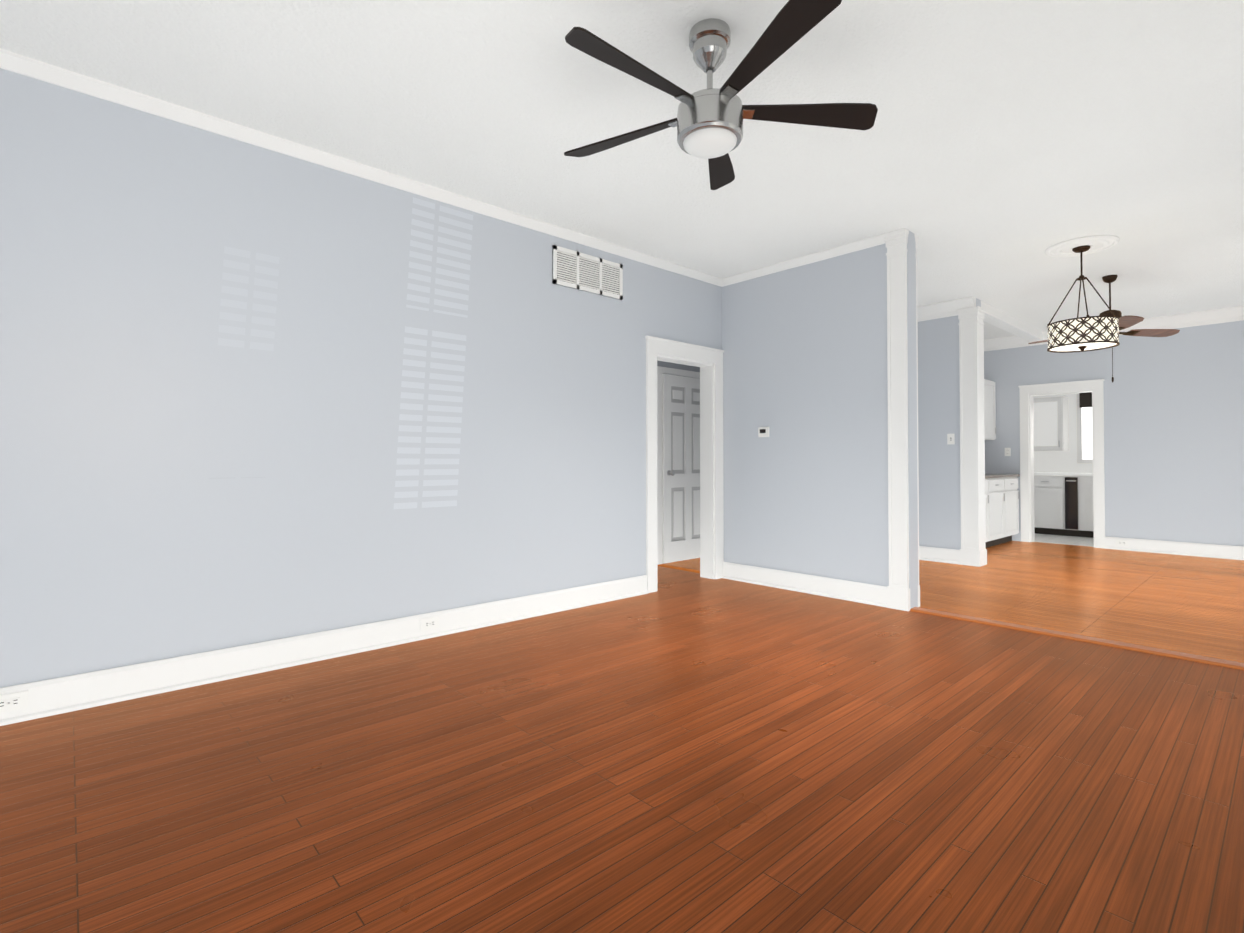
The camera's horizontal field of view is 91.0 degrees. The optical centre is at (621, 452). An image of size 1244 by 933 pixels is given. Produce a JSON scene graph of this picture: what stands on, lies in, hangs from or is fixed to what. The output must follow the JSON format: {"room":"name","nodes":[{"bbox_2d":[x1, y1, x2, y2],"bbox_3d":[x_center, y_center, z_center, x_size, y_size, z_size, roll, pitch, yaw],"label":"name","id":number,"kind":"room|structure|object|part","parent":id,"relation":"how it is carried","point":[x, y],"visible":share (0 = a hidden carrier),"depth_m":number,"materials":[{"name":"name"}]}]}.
{"room":"empty living room","nodes":[
{"label":"empty living room","id":0,"kind":"room"},
{"bbox_2d":[0,68,721,687],"bbox_3d":[-1.158,-0.249,3.958,5.840,2.800,0.150,1,-1,-42],"label":"wall","id":1,"kind":"structure","parent":0,"point":[252,394],"depth_m":3.23,"materials":[{"name":"blue paint"}]},
{"bbox_2d":[0,575,647,725],"bbox_3d":[-1.471,1.070,3.533,4.530,0.150,0.030,1,-1,-42],"label":"baseboard","id":2,"kind":"structure","parent":1,"relation":"attached to","point":[56,696],"depth_m":3.21,"materials":[{"name":"white wood"}]},
{"bbox_2d":[0,690,27,712],"bbox_3d":[-2.550,1.042,2.541,0.116,0.072,0.010,1,-1,-42],"label":"outlet","id":3,"kind":"object","parent":2,"relation":"attached to","point":[14,701],"visible":1,"depth_m":2.55,"materials":[{"name":"white plastic"}]},
{"bbox_2d":[421,616,438,630],"bbox_3d":[-1.187,1.060,3.778,0.116,0.072,0.010,1,-1,-42],"label":"outlet","id":4,"kind":"object","parent":2,"relation":"attached to","point":[429,623],"visible":1,"depth_m":3.77,"materials":[{"name":"white plastic"}]},
{"bbox_2d":[0,48,723,286],"bbox_3d":[-1.091,-1.620,3.904,5.540,0.060,0.050,1,-1,-42],"label":"crown molding","id":5,"kind":"structure","parent":1,"relation":"attached to","point":[90,86],"depth_m":3.28,"materials":[{"name":"white wood"}]},
{"bbox_2d":[552,245,622,299],"bbox_3d":[-0.251,-1.369,4.686,0.680,0.280,0.014,1,-1,-42],"label":"air vent","id":6,"kind":"object","parent":1,"relation":"in","point":[582,271],"visible":1,"depth_m":4.67,"materials":[{"name":"grey metal"}]},
{"bbox_2d":[645,335,723,592],"bbox_3d":[0.523,0.105,5.471,1.020,2.135,0.200,1,-1,-42],"label":"door frame","id":7,"kind":"structure","parent":1,"relation":"attached to","point":[655,346],"depth_m":5.67,"materials":[{"name":"white wood"}]},
{"bbox_2d":[0,566,1243,932],"bbox_3d":[-0.105,1.182,2.665,5.690,0.100,5.750,1,-1,-42],"label":"floor","id":8,"kind":"structure","parent":0,"point":[684,752],"depth_m":2.05,"materials":[{"name":"brown wood"}]},
{"bbox_2d":[910,607,1243,669],"bbox_3d":[2.429,1.198,4.188,0.118,0.113,4.600,1,-1,-42],"label":"threshold","id":9,"kind":"object","parent":8,"relation":"on","point":[1189,657],"visible":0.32,"depth_m":3.70,"materials":[{"name":"orange wood"}]},
{"bbox_2d":[0,0,1243,339],"bbox_3d":[3.028,-1.687,5.549,14.150,0.120,5.750,1,-1,-42],"label":"ceiling","id":10,"kind":"structure","parent":0,"point":[996,152],"depth_m":3.02,"materials":[{"name":"paint"}]},
{"bbox_2d":[564,0,877,189],"bbox_3d":[0.309,-1.433,2.392,1.272,0.478,1.321,1,-1,-42],"label":"ceiling fan","id":11,"kind":"object","parent":10,"relation":"hanging from","point":[708,122],"visible":1,"depth_m":2.35,"materials":[{"name":"black wood"}]},
{"bbox_2d":[981,301,1043,341],"bbox_3d":[4.678,-1.545,7.375,2.450,0.110,0.140,1,-1,-42],"label":"header beam","id":12,"kind":"structure","parent":10,"relation":"attached to","point":[1005,322],"depth_m":7.28,"materials":[{"name":"white paint"}]},
{"bbox_2d":[1045,235,1119,352],"bbox_3d":[3.643,-1.217,4.842,0.470,0.840,0.470,1,-1,-42],"label":"drum pendant light","id":13,"kind":"object","parent":10,"relation":"hanging from","point":[1085,334],"visible":1,"depth_m":4.74,"materials":[{"name":"white fabric"}]},
{"bbox_2d":[1028,275,1179,382],"bbox_3d":[4.404,-1.131,5.705,1.174,0.987,1.097,1,-1,-42],"label":"ceiling fan","id":14,"kind":"object","parent":10,"relation":"hanging from","point":[1128,321],"visible":0.73,"depth_m":5.62,"materials":[{"name":"brown wood"}]},
{"bbox_2d":[657,361,699,563],"bbox_3d":[0.320,-0.212,6.541,3.100,2.800,0.150,1,-1,-42],"label":"wall","id":15,"kind":"structure","parent":0,"point":[678,366],"depth_m":6.71,"materials":[{"name":"grey paint"}]},
{"bbox_2d":[657,366,699,564],"bbox_3d":[0.717,0.142,6.782,1.000,2.100,0.018,1,-1,-42],"label":"door frame","id":16,"kind":"structure","parent":15,"relation":"attached to","point":[672,371],"depth_m":6.49,"materials":[{"name":"white wood"}]},
{"bbox_2d":[662,374,699,563],"bbox_3d":[0.751,0.175,6.744,0.780,2.020,0.110,1,-1,-42],"label":"hall door","id":17,"kind":"structure","parent":15,"relation":"in","point":[680,468],"depth_m":6.68,"materials":[{"name":"grey wood"}]},
{"bbox_2d":[722,231,917,607],"bbox_3d":[1.579,-0.232,5.175,0.150,2.800,1.725,1,-1,-42],"label":"wall","id":18,"kind":"structure","parent":0,"point":[805,378],"depth_m":5.04,"materials":[{"name":"grey paint"}]},
{"bbox_2d":[758,427,768,436],"bbox_3d":[1.251,-0.178,5.407,0.024,0.090,0.110,1,-1,-42],"label":"thermostat","id":19,"kind":"object","parent":18,"relation":"attached to","point":[763,431],"visible":1,"depth_m":5.40,"materials":[{"name":"white plastic"}]},
{"bbox_2d":[722,562,886,607],"bbox_3d":[1.465,1.093,5.148,0.030,0.150,1.585,1,-1,-42],"label":"baseboard","id":20,"kind":"structure","parent":18,"relation":"attached to","point":[865,593],"depth_m":5.05,"materials":[{"name":"white wood"}]},
{"bbox_2d":[724,233,887,285],"bbox_3d":[1.483,-1.602,5.152,0.050,0.060,1.540,1,-1,-42],"label":"crown molding","id":21,"kind":"structure","parent":18,"relation":"attached to","point":[877,240],"depth_m":5.07,"materials":[{"name":"white wood"}]},
{"bbox_2d":[882,228,919,610],"bbox_3d":[2.104,-0.240,4.597,0.242,2.800,0.166,1,-1,-42],"label":"pilaster","id":22,"kind":"object","parent":18,"relation":"attached to","point":[898,589],"visible":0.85,"depth_m":4.52,"materials":[{"name":"white"}]},
{"bbox_2d":[918,298,980,549],"bbox_3d":[3.453,-0.209,6.771,0.150,2.800,0.920,1,-1,-42],"label":"wall","id":23,"kind":"structure","parent":0,"point":[938,422],"depth_m":6.66,"materials":[{"name":"grey paint"}]},
{"bbox_2d":[919,546,959,563],"bbox_3d":[3.348,1.116,6.733,0.030,0.150,0.725,1,-1,-42],"label":"baseboard","id":24,"kind":"structure","parent":23,"relation":"attached to","point":[944,555],"depth_m":6.62,"materials":[{"name":"white wood"}]},
{"bbox_2d":[917,296,975,321],"bbox_3d":[3.401,-1.535,6.662,0.100,0.150,0.800,1,-1,-42],"label":"crown molding","id":25,"kind":"structure","parent":23,"relation":"attached to","point":[946,308],"depth_m":6.58,"materials":[{"name":"white wood"}]},
{"bbox_2d":[947,434,954,443],"bbox_3d":[3.527,-0.142,6.560,0.021,0.116,0.072,1,-1,-42],"label":"light switch","id":26,"kind":"object","parent":23,"relation":"attached to","point":[950,438],"visible":1,"depth_m":6.56,"materials":[{"name":"white plastic"}]},
{"bbox_2d":[956,306,986,566],"bbox_3d":[3.715,-0.163,6.481,0.242,2.700,0.218,1,-1,-42],"label":"column","id":27,"kind":"structure","parent":23,"relation":"attached to","point":[973,550],"depth_m":6.42,"materials":[{"name":"white"}]},
{"bbox_2d":[657,541,1243,662],"bbox_3d":[3.944,1.235,6.338,5.025,0.100,5.750,1,-1,-42],"label":"floor","id":28,"kind":"structure","parent":0,"point":[1193,605],"depth_m":5.05,"materials":[{"name":"brown wood"}]},
{"bbox_2d":[985,474,1019,547],"bbox_3d":[4.318,0.701,7.739,2.430,1.010,0.619,1,-1,-42],"label":"base cabinet","id":29,"kind":"object","parent":28,"relation":"on","point":[1001,508],"visible":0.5,"depth_m":7.87,"materials":[{"name":"white wood"}]},
{"bbox_2d":[1033,393,1092,472],"bbox_3d":[7.213,-0.175,9.055,0.150,2.800,5.050,1,-1,-42],"label":"wall","id":30,"kind":"structure","parent":0,"point":[1056,461],"depth_m":9.35,"materials":[{"name":"white paint"}]},
{"bbox_2d":[1033,397,1068,450],"bbox_3d":[6.081,-0.418,9.921,0.348,0.810,1.850,1,-1,-42],"label":"cabinet","id":31,"kind":"object","parent":30,"relation":"attached to","point":[1050,417],"visible":0.4,"depth_m":9.26,"materials":[{"name":"white"}]},
{"bbox_2d":[1077,392,1092,462],"bbox_3d":[7.129,-0.396,9.002,0.050,1.120,0.700,1,-1,-42],"label":"kitchen window","id":32,"kind":"structure","parent":30,"relation":"in","point":[1084,432],"depth_m":9.19,"materials":[{"name":"white"}]},
{"bbox_2d":[1033,533,1093,546],"bbox_3d":[7.036,1.275,9.144,3.325,0.102,5.750,1,-1,-42],"label":"floor","id":33,"kind":"structure","parent":0,"point":[1067,540],"depth_m":8.40,"materials":[{"name":"grey tile"}]},
{"bbox_2d":[1034,476,1065,535],"bbox_3d":[6.469,0.788,9.281,0.610,0.880,0.529,1,-1,-42],"label":"base cabinet","id":34,"kind":"object","parent":33,"relation":"on","point":[1063,504],"depth_m":9.02,"materials":[{"name":"grey wood"}]},
{"bbox_2d":[1034,472,1092,475],"bbox_3d":[6.685,0.327,9.042,0.620,0.036,3.950,1,-1,-42],"label":"countertop","id":35,"kind":"structure","parent":34,"relation":"on","point":[1035,473],"depth_m":8.91,"materials":[{"name":"white stone"}]},
{"bbox_2d":[1066,476,1085,536],"bbox_3d":[6.706,0.785,9.020,0.610,0.880,0.314,1,-1,-42],"label":"dishwasher","id":36,"kind":"object","parent":33,"relation":"on","point":[1075,485],"depth_m":8.78,"materials":[{"name":"grey metal"}]},
{"bbox_2d":[1086,476,1093,537],"bbox_3d":[6.943,0.781,8.758,0.610,0.880,0.528,1,-1,-42],"label":"base cabinet","id":37,"kind":"object","parent":33,"relation":"on","point":[1089,479],"depth_m":8.67,"materials":[{"name":"grey wood"}]},
{"bbox_2d":[984,320,1243,545],"bbox_3d":[6.302,-0.198,7.500,0.150,2.800,3.970,1,-1,-42],"label":"wall","id":38,"kind":"structure","parent":0,"point":[1174,437],"depth_m":7.27,"materials":[{"name":"grey paint"}]},
{"bbox_2d":[1005,448,1010,455],"bbox_3d":[5.330,-0.004,8.450,0.010,0.116,0.072,1,-1,-42],"label":"outlet","id":39,"kind":"object","parent":38,"relation":"attached to","point":[1007,451],"visible":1,"depth_m":8.44,"materials":[{"name":"white plastic"}]},
{"bbox_2d":[1018,379,1104,548],"bbox_3d":[5.787,0.150,8.040,0.180,2.120,0.930,1,-1,-42],"label":"door frame","id":40,"kind":"structure","parent":38,"relation":"attached to","point":[1096,387],"depth_m":8.04,"materials":[{"name":"white wood"}]},
{"bbox_3d":[5.798,0.210,8.049,0.150,2.000,0.710,1,-1,-42],"label":"kitchen door jamb","id":41,"kind":"part","parent":40,"relation":"part of","materials":[{"name":"white wood"}]},
{"bbox_2d":[984,305,1243,350],"bbox_3d":[6.226,-1.524,7.416,0.100,0.150,3.720,1,-1,-42],"label":"crown molding","id":42,"kind":"structure","parent":38,"relation":"attached to","point":[1229,314],"depth_m":7.16,"materials":[{"name":"white wood"}]},
{"bbox_2d":[1105,536,1243,559],"bbox_3d":[6.783,1.117,6.816,0.030,0.150,2.220,1,-1,-42],"label":"baseboard","id":43,"kind":"structure","parent":38,"relation":"attached to","point":[1140,545],"depth_m":7.12,"materials":[{"name":"white wood"}]},
{"bbox_2d":[1116,540,1127,545],"bbox_3d":[6.144,1.114,7.506,0.010,0.072,0.116,1,-1,-42],"label":"outlet","id":44,"kind":"object","parent":43,"relation":"attached to","point":[1121,542],"visible":1,"depth_m":7.50,"materials":[{"name":"white plastic"}]},
{"bbox_3d":[3.145,-0.202,7.214,4.910,2.800,0.150,1,-1,-42],"label":"wall","id":45,"kind":"structure","parent":0,"visible":0},
{"bbox_2d":[984,379,995,439],"bbox_3d":[4.227,-0.593,7.858,2.430,0.820,0.349,1,-1,-42],"label":"upper cabinet","id":46,"kind":"object","parent":45,"relation":"attached to","point":[990,409],"visible":0.08,"depth_m":8.41,"materials":[{"name":"white wood"}]}
]}

